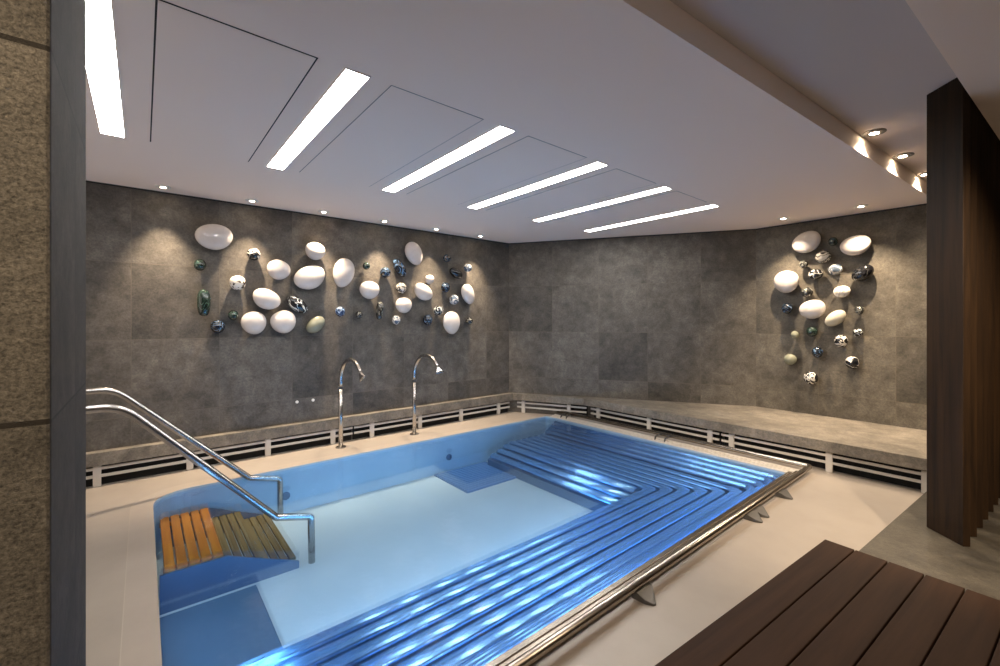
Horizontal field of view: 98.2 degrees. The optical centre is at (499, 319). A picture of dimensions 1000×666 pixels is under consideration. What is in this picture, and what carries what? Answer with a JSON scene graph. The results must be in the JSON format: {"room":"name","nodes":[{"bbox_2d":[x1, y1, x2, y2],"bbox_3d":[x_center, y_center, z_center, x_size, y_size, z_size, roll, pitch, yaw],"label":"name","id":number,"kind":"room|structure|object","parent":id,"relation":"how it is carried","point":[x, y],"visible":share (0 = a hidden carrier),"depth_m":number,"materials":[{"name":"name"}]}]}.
{"room":"spa","nodes":[
{"label":"spa","id":0,"kind":"room"},
{"bbox_2d":[0,0,85,665],"bbox_3d":[-1.986,0.114,0.261,2.469,2.572,0.640,0,0,-40],"label":"wall","id":1,"kind":"structure","parent":0,"point":[43,42],"depth_m":0.79,"materials":[{"name":"stone"}]},
{"bbox_2d":[86,182,508,451],"bbox_3d":[-2.547,0.039,4.503,7.000,2.722,0.150,0,0,-40],"label":"wall","id":2,"kind":"structure","parent":0,"point":[148,340],"depth_m":4.47,"materials":[{"name":"stone"}]},
{"bbox_2d":[194,259,205,270],"bbox_3d":[-2.828,-0.519,4.086,0.100,0.113,0.110,0,0,-1],"label":"glass ball","id":3,"kind":"object","parent":2,"relation":"attached to","point":[199,264],"visible":1,"depth_m":4.05,"materials":[{"name":"green glass"}]},
{"bbox_2d":[197,289,210,315],"bbox_3d":[-2.805,-0.163,4.103,0.110,0.256,0.114,0,0,0],"label":"oval","id":4,"kind":"object","parent":2,"relation":"attached to","point":[203,296],"visible":1,"depth_m":4.06,"materials":[{"name":"green glass"}]},
{"bbox_2d":[195,224,232,249],"bbox_3d":[-2.739,-0.795,4.151,0.305,0.250,0.151,0,0,-31],"label":"oval","id":5,"kind":"object","parent":2,"relation":"attached to","point":[210,236],"visible":1,"depth_m":4.10,"materials":[{"name":"white ceramic"}]},
{"bbox_2d":[210,320,224,332],"bbox_3d":[-2.719,0.064,4.171,0.121,0.130,0.121,0,0,-1],"label":"glass ball","id":6,"kind":"object","parent":2,"relation":"attached to","point":[217,326],"visible":1,"depth_m":4.13,"materials":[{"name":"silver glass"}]},
{"bbox_2d":[228,310,238,320],"bbox_3d":[-2.620,-0.046,4.261,0.093,0.103,0.109,0,0,-5],"label":"glass ball","id":7,"kind":"object","parent":2,"relation":"attached to","point":[233,315],"visible":1,"depth_m":4.22,"materials":[{"name":"green glass"}]},
{"bbox_2d":[229,275,245,289],"bbox_3d":[-2.591,-0.366,4.277,0.139,0.148,0.129,0,0,-8],"label":"glass ball","id":8,"kind":"object","parent":2,"relation":"attached to","point":[236,282],"visible":1,"depth_m":4.24,"materials":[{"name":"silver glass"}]},
{"bbox_2d":[241,312,266,333],"bbox_3d":[-2.476,0.030,4.355,0.155,0.231,0.209,0,0,21],"label":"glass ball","id":9,"kind":"object","parent":2,"relation":"attached to","point":[251,322],"visible":1,"depth_m":4.31,"materials":[{"name":"white ceramic"}]},
{"bbox_2d":[247,248,260,259],"bbox_3d":[-2.483,-0.660,4.366,0.123,0.121,0.122,0,0,-1],"label":"glass ball","id":10,"kind":"object","parent":2,"relation":"attached to","point":[252,254],"visible":1,"depth_m":4.33,"materials":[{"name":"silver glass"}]},
{"bbox_2d":[253,288,280,309],"bbox_3d":[-2.392,-0.215,4.435,0.152,0.217,0.252,0,0,36],"label":"oval","id":11,"kind":"object","parent":2,"relation":"attached to","point":[264,298],"visible":1,"depth_m":4.38,"materials":[{"name":"white ceramic"}]},
{"bbox_2d":[267,260,290,279],"bbox_3d":[-2.298,-0.521,4.501,0.206,0.209,0.153,0,0,-11],"label":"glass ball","id":12,"kind":"object","parent":2,"relation":"attached to","point":[277,269],"visible":1,"depth_m":4.46,"materials":[{"name":"white ceramic"}]},
{"bbox_2d":[270,310,295,332],"bbox_3d":[-2.267,0.020,4.528,0.228,0.241,0.158,0,0,-13],"label":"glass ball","id":13,"kind":"object","parent":2,"relation":"attached to","point":[283,321],"visible":1,"depth_m":4.48,"materials":[{"name":"white ceramic"}]},
{"bbox_2d":[86,180,508,243],"bbox_3d":[-2.529,-1.165,4.418,6.920,0.014,0.006,0,0,-40],"label":"trim","id":14,"kind":"structure","parent":2,"relation":"attached to","point":[86,180],"depth_m":4.50,"materials":[{"name":"grey"}]},
{"bbox_2d":[287,296,307,312],"bbox_3d":[-2.163,-0.165,4.629,0.191,0.186,0.140,0,0,-16],"label":"oval","id":15,"kind":"object","parent":2,"relation":"attached to","point":[297,304],"visible":1,"depth_m":4.58,"materials":[{"name":"silver metal"}]},
{"bbox_2d":[86,393,512,467],"bbox_3d":[-2.501,1.166,4.386,6.922,0.112,0.090,0,0,-40],"label":"stone ledge","id":16,"kind":"object","parent":2,"relation":"attached to","point":[150,450],"visible":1,"depth_m":4.48,"materials":[{"name":"grey stone"}]},
{"bbox_2d":[294,265,324,289],"bbox_3d":[-2.070,-0.464,4.703,0.320,0.270,0.151,0,0,-31],"label":"oval","id":17,"kind":"object","parent":2,"relation":"attached to","point":[312,276],"visible":1,"depth_m":4.65,"materials":[{"name":"white ceramic"}]},
{"bbox_2d":[305,242,325,259],"bbox_3d":[-2.017,-0.752,4.733,0.193,0.197,0.151,0,0,-9],"label":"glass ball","id":18,"kind":"object","parent":2,"relation":"attached to","point":[314,250],"visible":1,"depth_m":4.69,"materials":[{"name":"white ceramic"}]},
{"bbox_2d":[306,316,324,332],"bbox_3d":[-2.022,0.050,4.747,0.185,0.189,0.138,0,0,-15],"label":"oval","id":19,"kind":"object","parent":2,"relation":"attached to","point":[315,324],"visible":1,"depth_m":4.70,"materials":[{"name":"yellow ceramic"}]},
{"bbox_2d":[335,307,344,316],"bbox_3d":[-1.814,-0.093,4.918,0.109,0.114,0.110,0,0,4],"label":"glass ball","id":20,"kind":"object","parent":2,"relation":"attached to","point":[340,311],"visible":1,"depth_m":4.88,"materials":[{"name":"blue glass"}]},
{"bbox_2d":[333,258,354,286],"bbox_3d":[-1.780,-0.537,4.939,0.242,0.336,0.150,0,0,-26],"label":"oval","id":21,"kind":"object","parent":2,"relation":"attached to","point":[344,269],"visible":1,"depth_m":4.88,"materials":[{"name":"white ceramic"}]},
{"bbox_2d":[359,281,379,298],"bbox_3d":[-1.550,-0.354,5.133,0.244,0.213,0.147,0,0,-40],"label":"oval","id":22,"kind":"object","parent":2,"relation":"attached to","point":[368,289],"visible":1,"depth_m":5.07,"materials":[{"name":"white ceramic"}]},
{"bbox_2d":[376,302,383,319],"bbox_3d":[-1.451,-0.111,5.228,0.091,0.216,0.109,0,0,-9],"label":"oval","id":23,"kind":"object","parent":2,"relation":"attached to","point":[380,307],"visible":1,"depth_m":5.19,"materials":[{"name":"silver metal"}]},
{"bbox_2d":[380,267,390,277],"bbox_3d":[-1.394,-0.579,5.264,0.129,0.128,0.126,0,0,-6],"label":"glass ball","id":24,"kind":"object","parent":2,"relation":"attached to","point":[385,272],"visible":1,"depth_m":5.22,"materials":[{"name":"blue glass"}]},
{"bbox_2d":[392,315,400,324],"bbox_3d":[-1.283,0.003,5.359,0.103,0.118,0.110,0,0,1],"label":"glass ball","id":25,"kind":"object","parent":2,"relation":"attached to","point":[396,319],"visible":1,"depth_m":5.32,"materials":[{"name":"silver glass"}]},
{"bbox_2d":[393,259,405,276],"bbox_3d":[-1.248,-0.647,5.385,0.165,0.222,0.137,0,0,-12],"label":"oval","id":26,"kind":"object","parent":2,"relation":"attached to","point":[398,265],"visible":1,"depth_m":5.34,"materials":[{"name":"blue glass"}]},
{"bbox_2d":[396,283,406,293],"bbox_3d":[-1.231,-0.397,5.399,0.133,0.137,0.128,0,0,-7],"label":"glass ball","id":27,"kind":"object","parent":2,"relation":"attached to","point":[401,288],"visible":1,"depth_m":5.35,"materials":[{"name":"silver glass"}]},
{"bbox_2d":[395,297,411,312],"bbox_3d":[-1.208,-0.184,5.415,0.218,0.200,0.147,0,0,-40],"label":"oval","id":28,"kind":"object","parent":2,"relation":"attached to","point":[403,305],"visible":1,"depth_m":5.36,"materials":[{"name":"white ceramic"}]},
{"bbox_2d":[405,242,422,264],"bbox_3d":[-1.095,-0.845,5.495,0.223,0.292,0.158,0,0,-12],"label":"oval","id":29,"kind":"object","parent":2,"relation":"attached to","point":[413,252],"visible":1,"depth_m":5.44,"materials":[{"name":"white ceramic"}]},
{"bbox_2d":[414,283,432,300],"bbox_3d":[-0.994,-0.364,5.589,0.152,0.228,0.259,0,0,37],"label":"oval","id":30,"kind":"object","parent":2,"relation":"attached to","point":[422,291],"visible":1,"depth_m":5.53,"materials":[{"name":"white ceramic"}]},
{"bbox_2d":[423,315,432,324],"bbox_3d":[-0.940,0.000,5.638,0.128,0.143,0.126,0,0,-5],"label":"glass ball","id":31,"kind":"object","parent":2,"relation":"attached to","point":[427,319],"visible":1,"depth_m":5.59,"materials":[{"name":"blue glass"}]},
{"bbox_2d":[425,275,433,283],"bbox_3d":[-0.921,-0.528,5.654,0.122,0.124,0.122,0,0,6],"label":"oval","id":32,"kind":"object","parent":2,"relation":"attached to","point":[429,279],"visible":1,"depth_m":5.61,"materials":[{"name":"white ceramic"}]},
{"bbox_2d":[433,306,443,315],"bbox_3d":[-0.814,-0.122,5.742,0.138,0.133,0.129,0,0,-8],"label":"glass ball","id":33,"kind":"object","parent":2,"relation":"attached to","point":[438,310],"visible":1,"depth_m":5.70,"materials":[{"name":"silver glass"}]},
{"bbox_2d":[441,283,449,291],"bbox_3d":[-0.730,-0.436,5.811,0.126,0.134,0.125,0,0,-5],"label":"glass ball","id":34,"kind":"object","parent":2,"relation":"attached to","point":[445,287],"visible":1,"depth_m":5.77,"materials":[{"name":"blue glass"}]},
{"bbox_2d":[443,254,450,261],"bbox_3d":[-0.713,-0.832,5.827,0.106,0.108,0.110,0,0,3],"label":"glass ball","id":35,"kind":"object","parent":2,"relation":"attached to","point":[446,257],"visible":1,"depth_m":5.79,"materials":[{"name":"black glass"}]},
{"bbox_2d":[443,311,459,333],"bbox_3d":[-0.660,0.038,5.864,0.263,0.310,0.151,0,0,-28],"label":"oval","id":36,"kind":"object","parent":2,"relation":"attached to","point":[451,320],"visible":1,"depth_m":5.80,"materials":[{"name":"white ceramic"}]},
{"bbox_2d":[449,295,458,304],"bbox_3d":[-0.626,-0.275,5.897,0.135,0.136,0.128,0,0,-7],"label":"glass ball","id":37,"kind":"object","parent":2,"relation":"attached to","point":[453,299],"visible":1,"depth_m":5.85,"materials":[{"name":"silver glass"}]},
{"bbox_2d":[449,268,462,278],"bbox_3d":[-0.599,-0.639,5.919,0.194,0.150,0.140,0,0,-16],"label":"oval","id":38,"kind":"object","parent":2,"relation":"attached to","point":[456,273],"visible":1,"depth_m":5.87,"materials":[{"name":"black glass"}]},
{"bbox_2d":[461,284,474,303],"bbox_3d":[-0.451,-0.361,6.045,0.209,0.282,0.138,0,0,-23],"label":"oval","id":39,"kind":"object","parent":2,"relation":"attached to","point":[467,292],"visible":1,"depth_m":5.99,"materials":[{"name":"white ceramic"}]},
{"bbox_2d":[464,264,471,271],"bbox_3d":[-0.451,-0.726,6.042,0.116,0.112,0.115,0,0,4],"label":"glass ball","id":40,"kind":"object","parent":2,"relation":"attached to","point":[467,267],"visible":1,"depth_m":6.00,"materials":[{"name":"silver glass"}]},
{"bbox_2d":[86,412,923,665],"bbox_3d":[0.573,1.425,2.041,8.680,0.050,7.620,0,0,-40],"label":"floor","id":41,"kind":"structure","parent":0,"point":[848,510],"depth_m":2.70,"materials":[{"name":"beige tile"}]},
{"bbox_2d":[86,453,196,486],"bbox_3d":[-3.160,1.313,3.854,0.749,0.172,0.062,0,0,-40],"label":"floor vent","id":42,"kind":"object","parent":41,"relation":"in","point":[97,476],"depth_m":3.82,"materials":[{"name":"white metal"}]},
{"bbox_2d":[192,450,219,464],"bbox_3d":[-2.813,1.306,4.141,0.213,0.157,0.062,0,0,-40],"label":"floor vent","id":43,"kind":"object","parent":41,"relation":"in","point":[201,454],"depth_m":4.15,"materials":[{"name":"white metal"}]},
{"bbox_2d":[211,428,337,460],"bbox_3d":[-2.320,1.313,4.547,1.193,0.172,0.062,0,0,-40],"label":"floor vent","id":44,"kind":"object","parent":41,"relation":"in","point":[267,447],"depth_m":4.54,"materials":[{"name":"beige paint"}]},
{"bbox_2d":[335,357,364,448],"bbox_3d":[-1.575,0.897,4.544,0.110,1.006,0.654,0,0,-40],"label":"spout","id":45,"kind":"object","parent":41,"relation":"on","point":[361,375],"visible":1,"depth_m":4.73,"materials":[{"name":"silver metal"}]},
{"bbox_2d":[410,353,443,434],"bbox_3d":[-0.878,0.897,5.109,0.110,1.006,0.625,0,0,-41],"label":"spout","id":46,"kind":"object","parent":41,"relation":"on","point":[438,369],"visible":1,"depth_m":5.28,"materials":[{"name":"silver metal"}]},
{"bbox_2d":[352,402,509,438],"bbox_3d":[-0.789,1.311,5.809,2.385,0.178,0.062,0,0,-40],"label":"floor vent","id":47,"kind":"object","parent":41,"relation":"in","point":[370,430],"visible":1,"depth_m":5.68,"materials":[{"name":"grey metal"}]},
{"bbox_2d":[119,411,815,665],"bbox_3d":[-0.075,1.573,3.648,4.927,0.513,3.424,0,0,-40],"label":"swimming pool","id":48,"kind":"object","parent":41,"relation":"in","point":[522,541],"visible":0.98,"depth_m":3.23,"materials":[{"name":"blue liquid"}]},
{"bbox_2d":[86,387,282,513],"bbox_3d":[-2.737,1.169,3.491,1.820,1.323,0.100,0,0,-40],"label":"handrail","id":49,"kind":"object","parent":48,"relation":"attached to","point":[129,399],"visible":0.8,"depth_m":3.60,"materials":[{"name":"silver metal"}]},
{"bbox_2d":[86,404,314,563],"bbox_3d":[-2.102,1.160,2.713,1.810,1.340,0.100,0,0,-40],"label":"handrail","id":50,"kind":"object","parent":48,"relation":"attached to","point":[130,413],"visible":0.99,"depth_m":2.85,"materials":[{"name":"silver metal"}]},
{"bbox_2d":[159,508,298,614],"bbox_3d":[-2.107,1.702,3.317,0.810,0.255,0.980,0,0,-40],"label":"steps","id":51,"kind":"structure","parent":48,"relation":"on","point":[195,580],"depth_m":3.06,"materials":[{"name":"brown wood"}]},
{"bbox_2d":[517,401,587,416],"bbox_3d":[0.759,1.311,6.399,1.056,0.178,0.088,0,0,23],"label":"floor vent","id":52,"kind":"object","parent":41,"relation":"in","point":[578,409],"visible":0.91,"depth_m":6.30,"materials":[{"name":"beige paint"}]},
{"bbox_2d":[591,407,721,444],"bbox_3d":[1.870,1.311,5.453,0.088,0.178,1.765,0,0,-40],"label":"floor vent","id":53,"kind":"object","parent":41,"relation":"in","point":[703,434],"visible":0.74,"depth_m":5.33,"materials":[{"name":"white metal"}]},
{"bbox_2d":[721,432,926,492],"bbox_3d":[2.975,1.311,4.113,0.088,0.178,1.660,0,0,-40],"label":"floor vent","id":54,"kind":"object","parent":41,"relation":"in","point":[898,475],"visible":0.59,"depth_m":3.97,"materials":[{"name":"white metal"}]},
{"bbox_2d":[86,0,999,242],"bbox_3d":[0.630,-1.283,2.088,8.830,0.222,7.920,0,0,-40],"label":"ceiling","id":55,"kind":"structure","parent":0,"point":[645,89],"depth_m":2.42,"materials":[{"name":"beige paint"}]},
{"bbox_2d":[86,0,125,137],"bbox_3d":[-1.920,-1.169,2.098,0.126,0.004,1.676,0,0,-40],"label":"recessed light","id":56,"kind":"object","parent":55,"relation":"in","point":[102,60],"visible":0.98,"depth_m":2.00,"materials":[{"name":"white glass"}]},
{"bbox_2d":[150,0,317,161],"bbox_3d":[-1.557,-1.171,2.391,0.570,0.002,1.650,0,0,-40],"label":"ceiling panel","id":57,"kind":"object","parent":55,"relation":"attached to","point":[219,88],"visible":1,"depth_m":2.12,"materials":[{"name":"beige paint"}]},
{"bbox_2d":[266,67,370,169],"bbox_3d":[-1.201,-1.169,2.691,0.126,0.004,1.676,0,0,-40],"label":"recessed light","id":58,"kind":"object","parent":55,"relation":"in","point":[348,82],"visible":1,"depth_m":2.46,"materials":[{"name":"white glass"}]},
{"bbox_2d":[300,85,483,186],"bbox_3d":[-0.843,-1.171,2.979,0.580,0.002,1.650,0,0,-40],"label":"ceiling panel","id":59,"kind":"object","parent":55,"relation":"attached to","point":[400,126],"visible":1,"depth_m":2.78,"materials":[{"name":"beige paint"}]},
{"bbox_2d":[382,125,515,192],"bbox_3d":[-0.482,-1.169,3.283,0.126,0.004,1.676,0,0,-40],"label":"recessed light","id":60,"kind":"object","parent":55,"relation":"in","point":[499,132],"visible":1,"depth_m":3.09,"materials":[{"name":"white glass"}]},
{"bbox_2d":[407,136,586,204],"bbox_3d":[-0.122,-1.171,3.574,0.580,0.002,1.650,0,0,-40],"label":"ceiling panel","id":61,"kind":"object","parent":55,"relation":"attached to","point":[528,157],"visible":1,"depth_m":3.39,"materials":[{"name":"beige paint"}]},
{"bbox_2d":[468,161,607,208],"bbox_3d":[0.237,-1.169,3.876,0.126,0.004,1.676,0,0,-40],"label":"recessed light","id":62,"kind":"object","parent":55,"relation":"in","point":[596,165],"visible":1,"depth_m":3.71,"materials":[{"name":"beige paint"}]},
{"bbox_2d":[487,168,655,217],"bbox_3d":[0.596,-1.171,4.166,0.570,0.002,1.650,0,0,-40],"label":"ceiling panel","id":63,"kind":"object","parent":55,"relation":"attached to","point":[615,181],"visible":1,"depth_m":4.00,"materials":[{"name":"beige paint"}]},
{"bbox_2d":[532,186,671,221],"bbox_3d":[0.956,-1.169,4.469,0.126,0.004,1.676,0,0,-40],"label":"recessed light","id":64,"kind":"object","parent":55,"relation":"in","point":[664,188],"visible":1,"depth_m":4.34,"materials":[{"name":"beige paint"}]},
{"bbox_2d":[546,191,705,228],"bbox_3d":[1.305,-1.171,4.751,0.590,0.002,1.650,0,0,-40],"label":"ceiling panel","id":65,"kind":"object","parent":55,"relation":"attached to","point":[676,199],"visible":1,"depth_m":4.63,"materials":[{"name":"beige paint"}]},
{"bbox_2d":[584,204,718,231],"bbox_3d":[1.675,-1.169,5.062,0.126,0.004,1.676,0,0,-40],"label":"recessed light","id":66,"kind":"object","parent":55,"relation":"in","point":[712,205],"visible":1,"depth_m":4.93,"materials":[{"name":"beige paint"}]},
{"bbox_2d":[509,230,755,416],"bbox_3d":[1.739,0.039,6.165,3.324,2.722,0.150,0,0,19],"label":"wall","id":67,"kind":"structure","parent":0,"point":[670,318],"depth_m":6.04,"materials":[{"name":"tile"}]},
{"bbox_2d":[509,229,755,243],"bbox_3d":[1.714,-1.165,6.091,3.324,0.014,0.006,0,0,19],"label":"trim","id":68,"kind":"structure","parent":67,"relation":"attached to","point":[743,229],"depth_m":6.02,"materials":[{"name":"grey"}]},
{"bbox_2d":[670,0,956,181],"bbox_3d":[1.016,-1.344,1.621,8.907,0.100,0.592,0,0,-35],"label":"ceiling","id":69,"kind":"structure","parent":0,"point":[868,64],"depth_m":2.11,"materials":[{"name":"beige paint"}]},
{"bbox_2d":[861,128,886,136],"bbox_3d":[2.581,-1.289,2.988,0.134,0.008,0.134,0,0,-40],"label":"recessed light","id":70,"kind":"object","parent":69,"relation":"in","point":[874,132],"visible":1,"depth_m":2.97,"materials":[{"name":"grey metal"}]},
{"bbox_2d":[892,152,914,158],"bbox_3d":[3.169,-1.289,3.406,0.134,0.008,0.134,0,0,-40],"label":"recessed light","id":71,"kind":"object","parent":69,"relation":"in","point":[908,154],"visible":1,"depth_m":3.38,"materials":[{"name":"grey metal"}]},
{"bbox_2d":[756,205,926,429],"bbox_3d":[4.876,0.039,3.762,0.150,2.722,4.800,0,0,-40],"label":"wall","id":72,"kind":"structure","parent":0,"point":[888,386],"depth_m":4.81,"materials":[{"name":"stone"}]},
{"bbox_2d":[513,393,926,470],"bbox_3d":[3.361,1.160,4.350,1.566,0.100,7.714,0,0,-43],"label":"stone bench","id":73,"kind":"object","parent":72,"relation":"attached to","point":[888,444],"visible":0.86,"depth_m":4.55,"materials":[{"name":"grey stone"}]},
{"bbox_2d":[774,271,798,292],"bbox_3d":[3.466,-0.460,5.238,0.147,0.272,0.269,0,0,-40],"label":"oval","id":74,"kind":"object","parent":72,"relation":"attached to","point":[784,281],"visible":1,"depth_m":5.19,"materials":[{"name":"white ceramic"}]},
{"bbox_2d":[781,303,792,313],"bbox_3d":[3.472,-0.140,5.233,0.119,0.133,0.119,0,0,10],"label":"glass ball","id":75,"kind":"object","parent":72,"relation":"attached to","point":[787,308],"visible":1,"depth_m":5.20,"materials":[{"name":"blue glass"}]},
{"bbox_2d":[784,354,796,364],"bbox_3d":[3.492,0.475,5.209,0.129,0.132,0.130,0,0,3],"label":"glass ball","id":76,"kind":"object","parent":72,"relation":"attached to","point":[790,359],"visible":1,"depth_m":5.17,"materials":[{"name":"yellow glass"}]},
{"bbox_2d":[791,331,798,338],"bbox_3d":[3.533,0.178,5.173,0.108,0.096,0.085,0,0,-9],"label":"glass ball","id":77,"kind":"object","parent":72,"relation":"attached to","point":[794,334],"visible":1,"depth_m":5.15,"materials":[{"name":"yellow glass"}]},
{"bbox_2d":[799,260,807,268],"bbox_3d":[3.588,-0.653,5.106,0.108,0.100,0.088,0,0,-7],"label":"glass ball","id":78,"kind":"object","parent":72,"relation":"attached to","point":[803,264],"visible":1,"depth_m":5.08,"materials":[{"name":"silver metal"}]},
{"bbox_2d":[792,231,820,252],"bbox_3d":[3.593,-0.911,5.081,0.287,0.255,0.149,0,0,43],"label":"oval","id":79,"kind":"object","parent":72,"relation":"attached to","point":[806,242],"visible":1,"depth_m":5.03,"materials":[{"name":"white ceramic"}]},
{"bbox_2d":[801,287,812,296],"bbox_3d":[3.600,-0.324,5.078,0.118,0.117,0.118,0,0,1],"label":"glass ball","id":80,"kind":"object","parent":72,"relation":"attached to","point":[805,292],"visible":1,"depth_m":5.04,"materials":[{"name":"silver metal"}]},
{"bbox_2d":[803,372,817,384],"bbox_3d":[3.624,0.677,5.049,0.130,0.152,0.139,0,0,-8],"label":"glass ball","id":81,"kind":"object","parent":72,"relation":"attached to","point":[811,378],"visible":1,"depth_m":5.01,"materials":[{"name":"silver metal"}]},
{"bbox_2d":[806,326,817,336],"bbox_3d":[3.631,0.135,5.040,0.113,0.122,0.113,0,0,4],"label":"glass ball","id":82,"kind":"object","parent":72,"relation":"attached to","point":[811,331],"visible":1,"depth_m":5.01,"materials":[{"name":"green glass"}]},
{"bbox_2d":[799,300,825,318],"bbox_3d":[3.625,-0.123,5.028,0.164,0.223,0.236,0,0,-12],"label":"oval","id":83,"kind":"object","parent":72,"relation":"attached to","point":[811,309],"visible":1,"depth_m":4.98,"materials":[{"name":"white ceramic"}]},
{"bbox_2d":[808,269,822,279],"bbox_3d":[3.654,-0.529,5.012,0.128,0.122,0.137,0,0,-6],"label":"oval","id":84,"kind":"object","parent":72,"relation":"attached to","point":[814,274],"visible":1,"depth_m":4.97,"materials":[{"name":"silver metal"}]},
{"bbox_2d":[812,347,822,357],"bbox_3d":[3.666,0.374,5.000,0.110,0.127,0.106,0,0,3],"label":"glass ball","id":85,"kind":"object","parent":72,"relation":"attached to","point":[817,352],"visible":1,"depth_m":4.96,"materials":[{"name":"blue glass"}]},
{"bbox_2d":[815,251,830,262],"bbox_3d":[3.700,-0.721,4.957,0.132,0.138,0.143,0,0,-8],"label":"oval","id":86,"kind":"object","parent":72,"relation":"attached to","point":[823,256],"visible":1,"depth_m":4.92,"materials":[{"name":"silver metal"}]},
{"bbox_2d":[828,237,837,245],"bbox_3d":[3.768,-0.885,4.888,0.108,0.102,0.088,0,0,-8],"label":"glass ball","id":87,"kind":"object","parent":72,"relation":"attached to","point":[832,241],"visible":1,"depth_m":4.86,"materials":[{"name":"black glass"}]},
{"bbox_2d":[825,310,845,326],"bbox_3d":[3.771,-0.019,4.870,0.140,0.187,0.184,0,0,-14],"label":"oval","id":88,"kind":"object","parent":72,"relation":"attached to","point":[835,318],"visible":1,"depth_m":4.83,"materials":[{"name":"beige ceramic"}]},
{"bbox_2d":[828,264,842,274],"bbox_3d":[3.770,-0.566,4.872,0.127,0.124,0.128,0,0,2],"label":"glass ball","id":89,"kind":"object","parent":72,"relation":"attached to","point":[835,269],"visible":1,"depth_m":4.83,"materials":[{"name":"silver metal"}]},
{"bbox_2d":[834,335,847,346],"bbox_3d":[3.804,0.234,4.830,0.124,0.140,0.125,0,0,-3],"label":"glass ball","id":90,"kind":"object","parent":72,"relation":"attached to","point":[839,340],"visible":1,"depth_m":4.79,"materials":[{"name":"silver metal"}]},
{"bbox_2d":[756,203,926,229],"bbox_3d":[3.877,-1.165,4.850,0.006,0.014,1.850,0,0,-40],"label":"trim","id":91,"kind":"structure","parent":72,"relation":"attached to","point":[926,203],"depth_m":4.85,"materials":[{"name":"grey"}]},
{"bbox_2d":[833,286,850,297],"bbox_3d":[3.809,-0.317,4.824,0.133,0.134,0.146,0,0,-8],"label":"oval","id":92,"kind":"object","parent":72,"relation":"attached to","point":[840,291],"visible":1,"depth_m":4.79,"materials":[{"name":"white ceramic"}]},
{"bbox_2d":[845,356,859,368],"bbox_3d":[3.867,0.469,4.754,0.125,0.137,0.126,0,0,0],"label":"glass ball","id":93,"kind":"object","parent":72,"relation":"attached to","point":[851,362],"visible":1,"depth_m":4.72,"materials":[{"name":"silver metal"}]},
{"bbox_2d":[840,235,870,255],"bbox_3d":[3.875,-0.814,4.724,0.160,0.221,0.252,0,0,-14],"label":"oval","id":94,"kind":"object","parent":72,"relation":"attached to","point":[857,244],"visible":1,"depth_m":4.68,"materials":[{"name":"white ceramic"}]},
{"bbox_2d":[853,329,862,336],"bbox_3d":[3.909,0.142,4.716,0.108,0.098,0.088,0,0,-7],"label":"glass ball","id":95,"kind":"object","parent":72,"relation":"attached to","point":[857,332],"visible":1,"depth_m":4.69,"materials":[{"name":"silver metal"}]},
{"bbox_2d":[854,306,863,314],"bbox_3d":[3.915,-0.105,4.709,0.108,0.098,0.088,0,0,-7],"label":"glass ball","id":96,"kind":"object","parent":72,"relation":"attached to","point":[858,310],"visible":1,"depth_m":4.68,"materials":[{"name":"silver metal"}]},
{"bbox_2d":[851,265,873,280],"bbox_3d":[3.924,-0.508,4.686,0.140,0.178,0.181,0,0,-14],"label":"oval","id":97,"kind":"object","parent":72,"relation":"attached to","point":[863,272],"visible":1,"depth_m":4.64,"materials":[{"name":"silver metal"}]},
{"bbox_2d":[859,491,999,599],"bbox_3d":[1.362,1.295,0.078,7.400,0.210,3.588,0,0,-40],"label":"floor","id":98,"kind":"structure","parent":0,"point":[907,541],"depth_m":2.23,"materials":[{"name":"tile"}]},
{"bbox_2d":[655,539,999,665],"bbox_3d":[0.608,1.095,0.829,2.750,0.190,0.882,0,0,-35],"label":"wooden bench","id":99,"kind":"object","parent":98,"relation":"on","point":[836,604],"visible":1,"depth_m":1.43,"materials":[{"name":"brown wood"}]},
{"bbox_2d":[927,78,969,546],"bbox_3d":[2.459,-0.052,2.380,0.036,2.484,0.217,0,0,5],"label":"column","id":100,"kind":"structure","parent":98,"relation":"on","point":[948,106],"depth_m":2.35,"materials":[{"name":"brown wood"}]},
{"bbox_2d":[970,97,976,536],"bbox_3d":[2.607,-0.052,2.482,0.036,2.484,0.217,0,0,5],"label":"wooden fin","id":101,"kind":"object","parent":98,"relation":"on","point":[973,108],"visible":0.17,"depth_m":2.37,"materials":[{"name":"brown wood"}]},
{"bbox_2d":[977,107,982,527],"bbox_3d":[2.755,-0.052,2.585,0.036,2.484,0.217,0,0,5],"label":"wooden fin","id":102,"kind":"object","parent":98,"relation":"on","point":[979,114],"visible":0.14,"depth_m":2.48,"materials":[{"name":"brown wood"}]},
{"bbox_2d":[983,116,987,519],"bbox_3d":[2.902,-0.052,2.688,0.036,2.484,0.217,0,0,5],"label":"wooden fin","id":103,"kind":"object","parent":98,"relation":"on","point":[985,123],"visible":0.14,"depth_m":2.58,"materials":[{"name":"brown wood"}]},
{"bbox_2d":[988,124,993,511],"bbox_3d":[3.050,-0.052,2.791,0.036,2.484,0.217,0,0,5],"label":"wooden fin","id":104,"kind":"object","parent":98,"relation":"on","point":[990,130],"visible":0.14,"depth_m":2.68,"materials":[{"name":"brown wood"}]},
{"bbox_2d":[994,132,997,504],"bbox_3d":[3.198,-0.052,2.894,0.036,2.484,0.217,0,0,5],"label":"wooden fin","id":105,"kind":"object","parent":98,"relation":"on","point":[995,135],"visible":0.14,"depth_m":2.79,"materials":[{"name":"brown wood"}]},
{"bbox_2d":[998,138,999,497],"bbox_3d":[3.345,-0.052,2.997,0.036,2.484,0.217,0,0,5],"label":"wooden fin","id":106,"kind":"object","parent":98,"relation":"on","point":[998,138],"visible":0.03,"depth_m":2.89,"materials":[{"name":"brown wood"}]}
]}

